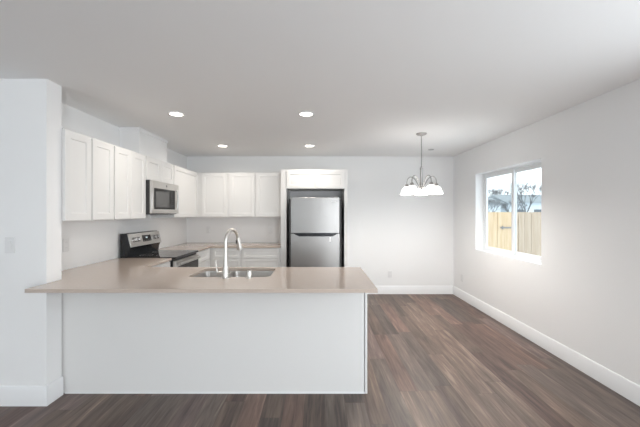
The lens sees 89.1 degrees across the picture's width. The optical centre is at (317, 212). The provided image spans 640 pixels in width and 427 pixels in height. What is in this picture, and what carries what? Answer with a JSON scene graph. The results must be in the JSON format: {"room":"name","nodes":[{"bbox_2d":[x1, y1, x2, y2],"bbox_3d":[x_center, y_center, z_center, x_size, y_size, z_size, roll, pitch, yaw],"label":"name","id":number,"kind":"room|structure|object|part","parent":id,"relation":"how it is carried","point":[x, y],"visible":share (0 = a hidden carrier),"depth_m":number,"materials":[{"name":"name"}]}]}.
{"room":"kitchen","nodes":[
{"label":"kitchen","id":0,"kind":"room"},
{"bbox_2d":[0,79,61,385],"bbox_3d":[-3.265,0.217,2.502,2.470,2.440,0.143,0,0,0],"label":"wall","id":1,"kind":"structure","parent":0,"point":[30,109],"depth_m":2.43,"materials":[{"name":"white paint"}]},
{"bbox_2d":[5,237,14,252],"bbox_3d":[-2.300,0.240,2.423,0.074,0.120,0.012,0,0,0],"label":"light switch","id":2,"kind":"object","parent":1,"relation":"attached to","point":[9,241],"visible":1,"depth_m":2.42,"materials":[{"name":"white plastic"}]},
{"bbox_2d":[0,376,62,405],"bbox_3d":[-3.257,1.365,2.494,2.485,0.145,0.158,0,0,0],"label":"baseboard","id":3,"kind":"structure","parent":1,"relation":"attached to","point":[9,395],"depth_m":2.42,"materials":[{"name":"white paint"}]},
{"bbox_2d":[62,103,186,269],"bbox_3d":[-2.420,0.217,4.171,0.180,2.440,3.197,0,0,0],"label":"wall","id":4,"kind":"structure","parent":0,"point":[94,241],"depth_m":3.48,"materials":[{"name":"white paint"}]},
{"bbox_2d":[63,238,68,251],"bbox_3d":[-2.325,0.297,3.000,0.009,0.120,0.074,0,0,0],"label":"wall outlet","id":5,"kind":"object","parent":4,"relation":"attached to","point":[65,241],"visible":1,"depth_m":2.99,"materials":[{"name":"white plastic"}]},
{"bbox_2d":[62,128,113,220],"bbox_3d":[-2.164,-0.304,2.882,0.329,0.742,0.620,0,0,0],"label":"upper cabinet","id":6,"kind":"object","parent":4,"relation":"attached to","point":[87,162],"visible":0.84,"depth_m":2.81,"materials":[{"name":"white paint"}]},
{"bbox_3d":[-2.010,-0.301,2.720,0.020,0.724,0.297,0,0,0],"label":"door","id":7,"kind":"part","parent":6,"relation":"part of","materials":[{"name":"white paint"}]},
{"bbox_3d":[-2.010,-0.301,3.036,0.020,0.724,0.298,0,0,0],"label":"door","id":8,"kind":"part","parent":6,"relation":"part of","materials":[{"name":"white paint"}]},
{"bbox_2d":[112,144,145,219],"bbox_3d":[-2.164,-0.304,3.489,0.329,0.742,0.591,0,0,0],"label":"upper cabinet","id":9,"kind":"object","parent":4,"relation":"attached to","point":[129,166],"visible":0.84,"depth_m":3.45,"materials":[{"name":"white paint"}]},
{"bbox_3d":[-2.010,-0.301,3.344,0.020,0.724,0.281,0,0,0],"label":"door","id":10,"kind":"part","parent":9,"relation":"part of","materials":[{"name":"white paint"}]},
{"bbox_3d":[-2.010,-0.301,3.631,0.020,0.724,0.289,0,0,0],"label":"door","id":11,"kind":"part","parent":9,"relation":"part of","materials":[{"name":"white paint"}]},
{"bbox_2d":[144,155,173,183],"bbox_3d":[-2.164,-0.532,4.150,0.329,0.286,0.729,0,0,0],"label":"upper cabinet","id":12,"kind":"object","parent":4,"relation":"attached to","point":[156,170],"visible":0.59,"depth_m":4.10,"materials":[{"name":"white paint"}]},
{"bbox_3d":[-2.010,-0.529,3.971,0.020,0.268,0.352,0,0,0],"label":"door","id":13,"kind":"part","parent":12,"relation":"part of","materials":[{"name":"white paint"}]},
{"bbox_2d":[146,180,178,214],"bbox_3d":[-2.111,-0.183,4.150,0.435,0.408,0.726,0,0,0],"label":"microwave","id":14,"kind":"object","parent":12,"relation":"attached to","point":[162,198],"visible":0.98,"depth_m":4.01,"materials":[{"name":"grey metal"}]},
{"bbox_3d":[-1.914,-0.171,4.425,0.040,0.269,0.022,0,0,0],"label":"door handle","id":15,"kind":"part","parent":14,"relation":"part of","materials":[{"name":"silver metal"}]},
{"bbox_3d":[-2.010,-0.529,4.328,0.020,0.268,0.354,0,0,0],"label":"door","id":16,"kind":"part","parent":12,"relation":"part of","materials":[{"name":"white paint"}]},
{"bbox_2d":[150,165,196,217],"bbox_3d":[-2.164,-0.304,4.978,0.329,0.742,0.924,0,0,0],"label":"upper cabinet","id":17,"kind":"object","parent":4,"relation":"attached to","point":[186,179],"visible":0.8,"depth_m":4.92,"materials":[{"name":"white paint"}]},
{"bbox_3d":[-2.010,-0.301,4.942,0.020,0.724,0.835,0,0,0],"label":"door","id":18,"kind":"part","parent":17,"relation":"part of","materials":[{"name":"white paint"}]},
{"bbox_2d":[119,127,167,161],"bbox_3d":[-2.208,-0.839,4.162,0.245,0.328,0.715,0,0,0],"label":"wall","id":19,"kind":"structure","parent":0,"point":[136,139],"depth_m":3.91,"materials":[{"name":"white paint"}]},
{"bbox_3d":[-2.208,-0.986,4.162,0.245,0.035,0.715,0,0,0],"label":"trim","id":20,"kind":"part","parent":19,"relation":"part of","materials":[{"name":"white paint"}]},
{"bbox_2d":[0,0,639,156],"bbox_3d":[-1.048,-1.063,1.135,7.265,0.120,9.630,0,0,0],"label":"ceiling","id":21,"kind":"structure","parent":0,"point":[373,75],"depth_m":2.21,"materials":[{"name":"white paint"}]},
{"bbox_2d":[167,111,184,116],"bbox_3d":[-1.430,-0.998,3.280,0.166,0.008,0.166,0,0,0],"label":"recessed light","id":22,"kind":"object","parent":21,"relation":"in","point":[173,113],"visible":1,"depth_m":3.26,"materials":[{"name":"white paint"}]},
{"bbox_2d":[298,111,313,116],"bbox_3d":[-0.120,-0.998,3.280,0.166,0.008,0.166,0,0,0],"label":"recessed light","id":23,"kind":"object","parent":21,"relation":"in","point":[302,113],"visible":1,"depth_m":3.26,"materials":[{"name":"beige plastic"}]},
{"bbox_2d":[400,132,442,194],"bbox_3d":[1.323,-0.621,4.100,0.508,0.762,0.525,0,0,0],"label":"chandelier","id":24,"kind":"object","parent":21,"relation":"hanging from","point":[432,189],"visible":1,"depth_m":4.07,"materials":[{"name":"white glass"}]},
{"bbox_3d":[1.151,-0.289,4.211,0.164,0.098,0.164,0,0,0],"label":"lamp shade","id":25,"kind":"part","parent":24,"relation":"part of","materials":[{"name":"white glass"}]},
{"bbox_3d":[1.152,-0.289,3.987,0.164,0.098,0.164,0,0,0],"label":"lamp shade","id":26,"kind":"part","parent":24,"relation":"part of","materials":[{"name":"white glass"}]},
{"bbox_3d":[1.305,-0.778,4.100,0.010,0.390,0.011,0,0,0],"label":"rod","id":27,"kind":"part","parent":24,"relation":"part of","materials":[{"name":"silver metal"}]},
{"bbox_3d":[1.363,-0.289,4.281,0.164,0.098,0.164,0,0,0],"label":"lamp shade","id":28,"kind":"part","parent":24,"relation":"part of","materials":[{"name":"white glass"}]},
{"bbox_3d":[1.365,-0.289,3.920,0.164,0.098,0.164,0,0,0],"label":"lamp shade","id":29,"kind":"part","parent":24,"relation":"part of","materials":[{"name":"white glass"}]},
{"bbox_3d":[1.495,-0.289,4.101,0.164,0.098,0.164,0,0,0],"label":"lamp shade","id":30,"kind":"part","parent":24,"relation":"part of","materials":[{"name":"white glass"}]},
{"bbox_2d":[0,294,639,426],"bbox_3d":[-1.048,1.497,1.135,7.265,0.120,9.630,0,0,0],"label":"floor","id":31,"kind":"structure","parent":0,"point":[434,360],"depth_m":2.52,"materials":[{"name":"wood"}]},
{"bbox_2d":[120,230,200,266],"bbox_3d":[-1.952,0.840,4.147,0.707,1.195,0.731,0,0,0],"label":"range","id":32,"kind":"object","parent":31,"relation":"on","point":[144,244],"visible":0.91,"depth_m":4.03,"materials":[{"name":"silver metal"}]},
{"bbox_3d":[-2.197,0.325,4.147,0.048,0.157,0.731,0,0,0],"label":"control panel","id":33,"kind":"part","parent":32,"relation":"part of","materials":[{"name":"silver metal"}]},
{"bbox_2d":[128,250,197,258],"bbox_3d":[-1.950,0.528,4.147,0.580,0.027,0.731,0,0,0],"label":"cooktop","id":34,"kind":"object","parent":32,"relation":"in","point":[174,254],"depth_m":4.07,"materials":[{"name":"black glass"}]},
{"bbox_2d":[169,253,200,266],"bbox_3d":[-1.949,0.975,4.147,0.702,0.865,0.731,0,0,0],"label":"oven","id":35,"kind":"object","parent":32,"relation":"in","point":[178,259],"depth_m":4.05,"materials":[{"name":"silver metal"}]},
{"bbox_2d":[152,261,169,266],"bbox_3d":[-2.019,0.994,3.465,0.619,0.887,0.620,0,0,0],"label":"base cabinet","id":36,"kind":"object","parent":31,"relation":"on","point":[166,264],"visible":0.05,"depth_m":3.62,"materials":[{"name":"white paint"}]},
{"bbox_2d":[196,248,209,266],"bbox_3d":[-2.019,0.994,5.144,0.619,0.887,1.249,0,0,0],"label":"base cabinet","id":37,"kind":"object","parent":31,"relation":"on","point":[204,261],"visible":0.16,"depth_m":4.92,"materials":[{"name":"white paint"}]},
{"bbox_3d":[-1.720,0.862,4.840,0.020,0.265,0.580,0,0,0],"label":"drawer","id":38,"kind":"part","parent":37,"relation":"part of","materials":[{"name":"white paint"}]},
{"bbox_2d":[159,242,280,251],"bbox_3d":[-1.462,0.536,5.144,1.735,0.027,1.250,0,0,0],"label":"countertop","id":39,"kind":"structure","parent":37,"relation":"on","point":[199,246],"depth_m":5.23,"materials":[{"name":"beige stone"}]},
{"bbox_2d":[62,293,366,393],"bbox_3d":[-0.969,0.994,2.851,2.721,0.886,0.538,0,0,0],"label":"base cabinet","id":40,"kind":"object","parent":31,"relation":"on","point":[113,343],"visible":0.61,"depth_m":2.59,"materials":[{"name":"white paint"}]},
{"bbox_2d":[25,258,377,292],"bbox_3d":[-0.959,0.536,3.006,2.740,0.027,1.539,0,0,0],"label":"countertop","id":41,"kind":"structure","parent":40,"relation":"on","point":[118,275],"depth_m":2.52,"materials":[{"name":"beige stone"}]},
{"bbox_2d":[215,228,242,278],"bbox_3d":[-0.715,0.324,2.694,0.095,0.399,0.256,0,0,36],"label":"faucet","id":42,"kind":"object","parent":41,"relation":"on","point":[225,273],"visible":1,"depth_m":2.61,"materials":[{"name":"silver metal"}]},
{"bbox_3d":[-0.713,0.255,2.693,0.034,0.261,0.190,0,0,24],"label":"spout","id":43,"kind":"part","parent":42,"relation":"part of","materials":[{"name":"silver metal"}]},
{"bbox_2d":[194,271,273,276],"bbox_3d":[-0.735,0.644,2.870,0.702,0.186,0.452,0,0,0],"label":"sink","id":44,"kind":"object","parent":41,"relation":"in","point":[205,273],"visible":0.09,"depth_m":3.08,"materials":[{"name":"silver metal"}]},
{"bbox_3d":[-0.953,0.644,2.870,0.267,0.186,0.452,0,0,0],"label":"bowl","id":45,"kind":"part","parent":44,"relation":"part of","materials":[{"name":"silver metal"}]},
{"bbox_3d":[-0.598,0.644,2.870,0.427,0.186,0.452,0,0,0],"label":"bowl","id":46,"kind":"part","parent":44,"relation":"part of","materials":[{"name":"silver metal"}]},
{"bbox_2d":[246,270,251,277],"bbox_3d":[-0.555,0.493,2.625,0.048,0.060,0.048,0,0,0],"label":"air gap cap","id":47,"kind":"object","parent":41,"relation":"on","point":[249,272],"visible":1,"depth_m":2.61,"materials":[{"name":"silver metal"}]},
{"bbox_3d":[0.383,0.994,2.847,0.018,0.886,0.526,0,0,0],"label":"panel","id":48,"kind":"part","parent":40,"relation":"part of","materials":[{"name":"white paint"}]},
{"bbox_2d":[209,248,240,271],"bbox_3d":[-1.476,0.994,5.460,0.507,0.887,0.619,0,0,0],"label":"base cabinet","id":49,"kind":"object","parent":31,"relation":"on","point":[234,255],"visible":0.16,"depth_m":5.16,"materials":[{"name":"white paint"}]},
{"bbox_3d":[-1.454,0.862,5.160,0.437,0.265,0.020,0,0,0],"label":"drawer","id":50,"kind":"part","parent":49,"relation":"part of","materials":[{"name":"white paint"}]},
{"bbox_3d":[-1.454,0.639,5.160,0.437,0.155,0.020,0,0,0],"label":"drawer","id":51,"kind":"part","parent":49,"relation":"part of","materials":[{"name":"white paint"}]},
{"bbox_2d":[241,248,280,266],"bbox_3d":[-0.908,0.994,5.460,0.628,0.887,0.619,0,0,0],"label":"base cabinet","id":52,"kind":"object","parent":31,"relation":"on","point":[250,257],"visible":0.27,"depth_m":5.16,"materials":[{"name":"white paint"}]},
{"bbox_3d":[-0.907,0.862,5.160,0.591,0.265,0.020,0,0,0],"label":"drawer","id":53,"kind":"part","parent":52,"relation":"part of","materials":[{"name":"white paint"}]},
{"bbox_3d":[-0.907,0.639,5.160,0.591,0.155,0.020,0,0,0],"label":"drawer","id":54,"kind":"part","parent":52,"relation":"part of","materials":[{"name":"white paint"}]},
{"bbox_2d":[281,169,346,266],"bbox_3d":[-0.061,0.372,5.460,1.059,2.130,0.619,0,0,0],"label":"refrigerator surround","id":55,"kind":"object","parent":31,"relation":"on","point":[291,179],"visible":0.92,"depth_m":5.17,"materials":[{"name":"white paint"}]},
{"bbox_3d":[-0.547,0.372,5.470,0.088,2.130,0.599,0,0,0],"label":"panel","id":56,"kind":"part","parent":55,"relation":"part of","materials":[{"name":"white paint"}]},
{"bbox_3d":[-0.277,-0.527,5.160,0.441,0.272,0.020,0,0,0],"label":"door","id":57,"kind":"part","parent":55,"relation":"part of","materials":[{"name":"white paint"}]},
{"bbox_3d":[0.188,-0.527,5.160,0.448,0.272,0.020,0,0,0],"label":"door","id":58,"kind":"part","parent":55,"relation":"part of","materials":[{"name":"white paint"}]},
{"bbox_3d":[0.443,0.372,5.470,0.050,2.130,0.599,0,0,0],"label":"panel","id":59,"kind":"part","parent":55,"relation":"part of","materials":[{"name":"white paint"}]},
{"bbox_2d":[289,197,340,266],"bbox_3d":[-0.045,0.592,5.356,0.820,1.690,0.748,0,0,0],"label":"refrigerator","id":60,"kind":"object","parent":31,"relation":"on","point":[314,222],"visible":0.59,"depth_m":4.99,"materials":[{"name":"grey metal"}]},
{"bbox_3d":[-0.045,0.035,5.025,0.750,0.548,0.080,0,0,0],"label":"freezer door","id":61,"kind":"part","parent":60,"relation":"part of","materials":[{"name":"silver metal"}]},
{"bbox_2d":[187,157,452,285],"bbox_3d":[0.037,0.217,5.860,5.095,2.440,0.180,0,0,0],"label":"wall","id":62,"kind":"structure","parent":0,"point":[410,237],"depth_m":5.77,"materials":[{"name":"white paint"}]},
{"bbox_2d":[197,173,228,216],"bbox_3d":[-1.912,-0.304,5.595,0.833,0.742,0.349,0,0,0],"label":"upper cabinet","id":63,"kind":"object","parent":62,"relation":"attached to","point":[212,188],"visible":0.53,"depth_m":5.43,"materials":[{"name":"white paint"}]},
{"bbox_2d":[229,173,280,216],"bbox_3d":[-1.044,-0.304,5.595,0.901,0.742,0.349,0,0,0],"label":"upper cabinet","id":64,"kind":"object","parent":62,"relation":"attached to","point":[250,194],"visible":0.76,"depth_m":5.43,"materials":[{"name":"white paint"}]},
{"bbox_3d":[-1.268,-0.301,5.430,0.424,0.724,0.020,0,0,0],"label":"door","id":65,"kind":"part","parent":64,"relation":"part of","materials":[{"name":"white paint"}]},
{"bbox_3d":[-0.823,-0.301,5.430,0.426,0.724,0.020,0,0,0],"label":"door","id":66,"kind":"part","parent":64,"relation":"part of","materials":[{"name":"white paint"}]},
{"bbox_2d":[367,286,452,293],"bbox_3d":[1.433,1.365,5.763,1.915,0.145,0.015,0,0,0],"label":"baseboard","id":67,"kind":"structure","parent":62,"relation":"attached to","point":[381,289],"depth_m":5.75,"materials":[{"name":"white paint"}]},
{"bbox_2d":[453,79,639,385],"bbox_3d":[2.495,0.217,1.135,0.180,2.440,9.270,0,0,0],"label":"wall","id":68,"kind":"structure","parent":0,"point":[583,295],"depth_m":3.02,"materials":[{"name":"white paint"}]},
{"bbox_2d":[476,161,540,265],"bbox_3d":[2.493,-0.011,4.230,0.180,1.160,1.460,0,0,0],"label":"window","id":69,"kind":"structure","parent":68,"relation":"in","point":[529,258],"depth_m":4.23,"materials":[{"name":"white plastic"}]},
{"bbox_3d":[2.543,-0.011,4.572,0.022,1.112,0.729,0,0,0],"label":"sash","id":70,"kind":"part","parent":69,"relation":"part of","materials":[{"name":"clear glass"}]},
{"bbox_3d":[2.463,0.563,4.230,0.120,0.012,1.458,0,0,0],"label":"sill","id":71,"kind":"part","parent":69,"relation":"part of","materials":[{"name":"white paint"}]},
{"bbox_3d":[2.567,-0.011,3.889,0.022,1.112,0.729,0,0,0],"label":"sash","id":72,"kind":"part","parent":69,"relation":"part of","materials":[{"name":"clear glass"}]},
{"bbox_2d":[453,286,639,405],"bbox_3d":[2.397,1.365,1.135,0.015,0.145,9.270,0,0,0],"label":"baseboard","id":73,"kind":"structure","parent":68,"relation":"attached to","point":[628,389],"depth_m":3.15,"materials":[{"name":"white paint"}]},
{"label":"outside","id":74,"kind":"structure","parent":0,"visible":0},
{"bbox_3d":[30.000,2.007,50.000,180.000,0.300,220.000,0,0,0],"label":"ground","id":75,"kind":"structure","parent":74,"visible":0},
{"bbox_2d":[488,198,504,211],"bbox_3d":[19.000,-0.028,43.000,8.000,3.870,7.000,0,0,0],"label":"house","id":76,"kind":"structure","parent":75,"relation":"on","point":[499,207],"depth_m":40.00,"materials":[{"name":"white"}]},
{"bbox_2d":[488,197,504,211],"bbox_3d":[18.677,0.091,35.407,2.862,3.654,2.587,0,0,22],"label":"bare tree","id":77,"kind":"object","parent":75,"relation":"on","point":[496,203],"visible":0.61,"depth_m":35.26,"materials":[{"name":"grey plant"}]},
{"bbox_2d":[488,187,511,196],"bbox_3d":[30.077,-1.310,56.051,5.098,6.457,5.042,0,0,0],"label":"bare tree","id":78,"kind":"object","parent":75,"relation":"on","point":[493,191],"visible":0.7,"depth_m":55.16,"materials":[{"name":"grey plant"}]},
{"bbox_2d":[488,195,540,211],"bbox_3d":[28.800,-0.303,45.000,9.400,4.420,7.000,0,0,0],"label":"house","id":79,"kind":"structure","parent":75,"relation":"on","point":[536,205],"depth_m":42.19,"materials":[{"name":"white"}]},
{"bbox_2d":[501,200,527,211],"bbox_3d":[21.935,0.173,36.452,2.876,3.490,2.962,0,0,24],"label":"bare tree","id":80,"kind":"object","parent":75,"relation":"on","point":[505,203],"visible":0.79,"depth_m":36.34,"materials":[{"name":"grey plant"}]},
{"bbox_2d":[508,180,540,211],"bbox_3d":[23.652,-0.975,37.826,5.017,5.786,4.076,0,0,-16],"label":"bare tree","id":81,"kind":"object","parent":75,"relation":"on","point":[518,186],"visible":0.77,"depth_m":37.29,"materials":[{"name":"grey plant"}]},
{"bbox_2d":[517,212,540,255],"bbox_3d":[6.500,0.945,6.525,5.000,1.925,0.110,0,0,0],"label":"wooden fence","id":82,"kind":"object","parent":75,"relation":"on","point":[528,223],"visible":0.16,"depth_m":6.48,"materials":[{"name":"beige wood"}]},
{"bbox_2d":[488,212,511,250],"bbox_3d":[3.290,0.889,6.495,1.380,1.815,0.090,0,0,0],"label":"gate","id":83,"kind":"object","parent":82,"relation":"attached to","point":[499,223],"visible":0.23,"depth_m":6.48,"materials":[{"name":"yellow wood"}]},
{"bbox_3d":[4.055,0.962,6.525,0.110,1.890,0.110,0,0,0],"label":"post","id":84,"kind":"part","parent":82,"relation":"part of","materials":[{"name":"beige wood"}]},
{"bbox_3d":[6.500,-0.001,6.525,5.000,0.035,0.070,0,0,0],"label":"rail","id":85,"kind":"part","parent":82,"relation":"part of","materials":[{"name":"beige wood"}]}
]}

